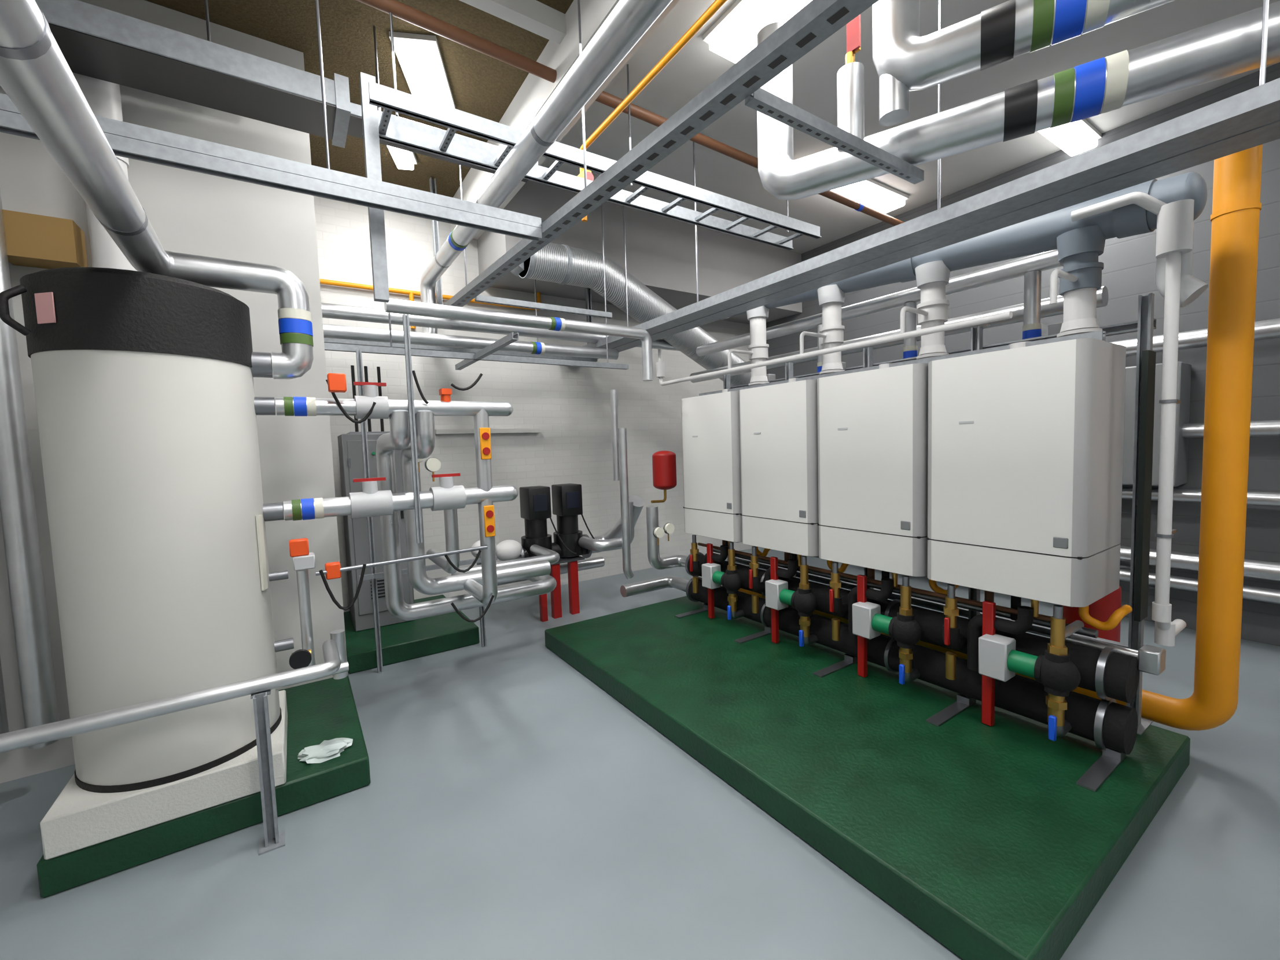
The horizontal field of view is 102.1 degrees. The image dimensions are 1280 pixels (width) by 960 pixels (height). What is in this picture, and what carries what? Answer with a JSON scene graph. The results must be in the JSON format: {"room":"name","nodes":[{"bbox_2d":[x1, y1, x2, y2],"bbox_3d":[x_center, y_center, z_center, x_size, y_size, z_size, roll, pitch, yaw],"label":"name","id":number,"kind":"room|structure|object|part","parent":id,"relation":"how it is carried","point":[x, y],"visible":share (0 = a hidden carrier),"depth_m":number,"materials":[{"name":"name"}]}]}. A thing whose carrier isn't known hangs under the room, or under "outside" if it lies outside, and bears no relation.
{"room":"boiler room","nodes":[
{"label":"boiler room","id":0,"kind":"room"},
{"bbox_2d":[337,365,414,631],"bbox_3d":[-2.099,0.116,4.091,0.420,2.009,0.440,-4,5,-34],"label":"plate heat exchanger","id":1,"kind":"object","parent":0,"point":[350,444],"visible":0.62,"depth_m":3.90,"materials":[{"name":"grey metal"}]},
{"bbox_2d":[313,195,759,612],"bbox_3d":[-1.337,-0.708,5.184,7.000,3.720,0.250,-4,5,-34],"label":"wall","id":2,"kind":"structure","parent":0,"point":[558,430],"depth_m":5.19,"materials":[{"name":"paint"}]},
{"bbox_2d":[477,180,802,324],"bbox_3d":[0.221,-2.302,5.615,3.730,0.700,0.750,-4,5,-34],"label":"ceiling bulkhead","id":3,"kind":"object","parent":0,"point":[661,250],"depth_m":5.15,"materials":[{"name":"grey paint"}]},
{"bbox_2d":[0,546,1279,959],"bbox_3d":[1.045,1.359,1.842,7.400,0.120,8.600,-4,5,-34],"label":"floor","id":4,"kind":"structure","parent":0,"point":[512,807],"depth_m":1.84,"materials":[{"name":"paint"}]},
{"bbox_2d":[0,0,348,783],"bbox_3d":[-3.018,-0.516,3.111,1.890,3.720,1.440,-4,5,-34],"label":"wall pier","id":5,"kind":"object","parent":4,"relation":"on","point":[191,212],"visible":0.33,"depth_m":2.75,"materials":[{"name":"paint"}]},
{"bbox_2d":[0,188,87,748],"bbox_3d":[-2.824,-0.156,2.263,0.650,2.700,0.208,-4,5,-34],"label":"pipes","id":6,"kind":"object","parent":5,"relation":"attached to","point":[26,239],"visible":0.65,"depth_m":2.27,"materials":[{"name":"metal"}]},
{"bbox_2d":[36,675,370,898],"bbox_3d":[-1.890,1.291,2.438,0.990,0.130,1.056,-4,5,-34],"label":"plinth","id":7,"kind":"object","parent":4,"relation":"on","point":[319,711],"visible":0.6,"depth_m":2.11,"materials":[{"name":"green paint"}]},
{"bbox_2d":[0,267,293,859],"bbox_3d":[-1.909,0.226,2.140,0.725,2.032,0.670,-4,5,-34],"label":"cylinder","id":8,"kind":"object","parent":7,"relation":"on","point":[147,407],"visible":0.98,"depth_m":1.87,"materials":[{"name":"white metal"}]},
{"bbox_2d":[297,737,352,763],"bbox_3d":[-1.402,1.197,2.311,0.215,0.039,0.157,-4,5,-34],"label":"plastic bag","id":9,"kind":"object","parent":7,"relation":"on","point":[327,750],"visible":1,"depth_m":2.28,"materials":[{"name":"white plastic"}]},
{"bbox_2d":[0,313,674,855],"bbox_3d":[-1.494,0.237,3.020,1.590,2.130,4.585,1,5,37],"label":"plant","id":10,"kind":"object","parent":4,"relation":"on","point":[538,560],"visible":1,"depth_m":2.78,"materials":[{"name":"metal"}]},
{"bbox_2d":[343,594,479,674],"bbox_3d":[-1.884,1.179,4.134,0.870,0.130,1.116,-4,5,-34],"label":"plinth","id":11,"kind":"object","parent":4,"relation":"on","point":[407,640],"visible":0.54,"depth_m":3.77,"materials":[{"name":"green paint"}]},
{"bbox_2d":[544,596,1190,959],"bbox_3d":[0.832,1.163,3.013,1.675,0.130,3.013,-4,5,-34],"label":"plinth","id":12,"kind":"object","parent":4,"relation":"on","point":[986,838],"visible":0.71,"depth_m":2.06,"materials":[{"name":"green paint"}]},
{"bbox_2d":[620,144,1262,792],"bbox_3d":[1.195,-0.167,3.461,1.296,2.700,3.717,-5,5,-36],"label":"cascade","id":13,"kind":"object","parent":12,"relation":"on","point":[997,468],"visible":1,"depth_m":2.32,"materials":[{"name":"white metal"}]},
{"bbox_3d":[1.363,0.116,3.259,0.440,1.889,2.660,-4,5,-34],"label":"cascade frame","id":14,"kind":"part","parent":13,"relation":"part of","materials":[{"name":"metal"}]},
{"bbox_2d":[144,0,1279,254],"bbox_3d":[0.923,-2.346,1.598,7.400,0.430,8.600,-4,5,-34],"label":"ceiling","id":15,"kind":"structure","parent":0,"point":[545,32],"depth_m":3.20,"materials":[{"name":"brown wood"}]},
{"bbox_2d":[386,145,417,170],"bbox_3d":[-1.767,-2.422,3.805,0.160,0.088,0.420,-3,4,-12],"label":"ceiling light","id":16,"kind":"object","parent":15,"relation":"attached to","point":[403,159],"visible":0.52,"depth_m":3.86,"materials":[{"name":"white plastic"}]},
{"bbox_2d":[388,31,455,108],"bbox_3d":[-1.281,-2.391,3.096,0.240,0.088,0.590,-3,4,-10],"label":"ceiling light","id":17,"kind":"object","parent":15,"relation":"attached to","point":[419,56],"visible":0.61,"depth_m":2.94,"materials":[{"name":"white plastic"}]},
{"bbox_2d":[0,0,1279,386],"bbox_3d":[0.442,-1.459,2.033,7.564,1.915,7.255,-2,4,-9],"label":"hanging services","id":18,"kind":"object","parent":15,"relation":"hanging from","point":[77,117],"visible":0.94,"depth_m":2.19,"materials":[{"name":"metal"}]},
{"bbox_2d":[702,0,812,63],"bbox_3d":[0.855,-2.417,2.416,0.320,0.088,1.340,-4,5,-34],"label":"ceiling light","id":19,"kind":"object","parent":15,"relation":"attached to","point":[733,35],"visible":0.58,"depth_m":2.72,"materials":[{"name":"white plastic"}]},
{"bbox_2d":[830,178,909,213],"bbox_3d":[1.888,-2.597,4.640,1.340,0.088,0.320,-4,5,-34],"label":"ceiling light","id":20,"kind":"object","parent":15,"relation":"attached to","point":[872,194],"visible":0.38,"depth_m":4.70,"materials":[{"name":"white plastic"}]},
{"bbox_2d":[1038,118,1101,156],"bbox_3d":[3.081,-2.581,3.790,0.990,0.088,0.210,-4,5,-34],"label":"ceiling light","id":21,"kind":"object","parent":15,"relation":"attached to","point":[1077,137],"visible":0.52,"depth_m":3.86,"materials":[{"name":"white plastic"}]},
{"bbox_2d":[766,62,1279,646],"bbox_3d":[3.917,-0.790,3.789,0.200,3.720,8.400,-4,5,-34],"label":"wall","id":22,"kind":"structure","parent":0,"point":[1129,271],"depth_m":3.75,"materials":[{"name":"grey paint"}]},
{"bbox_2d":[1109,318,1279,604],"bbox_3d":[4.151,-0.320,2.894,0.458,2.315,6.580,-4,5,-34],"label":"pipes","id":23,"kind":"object","parent":22,"relation":"attached to","point":[1270,328],"visible":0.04,"depth_m":3.57,"materials":[{"name":"metal"}]}
]}

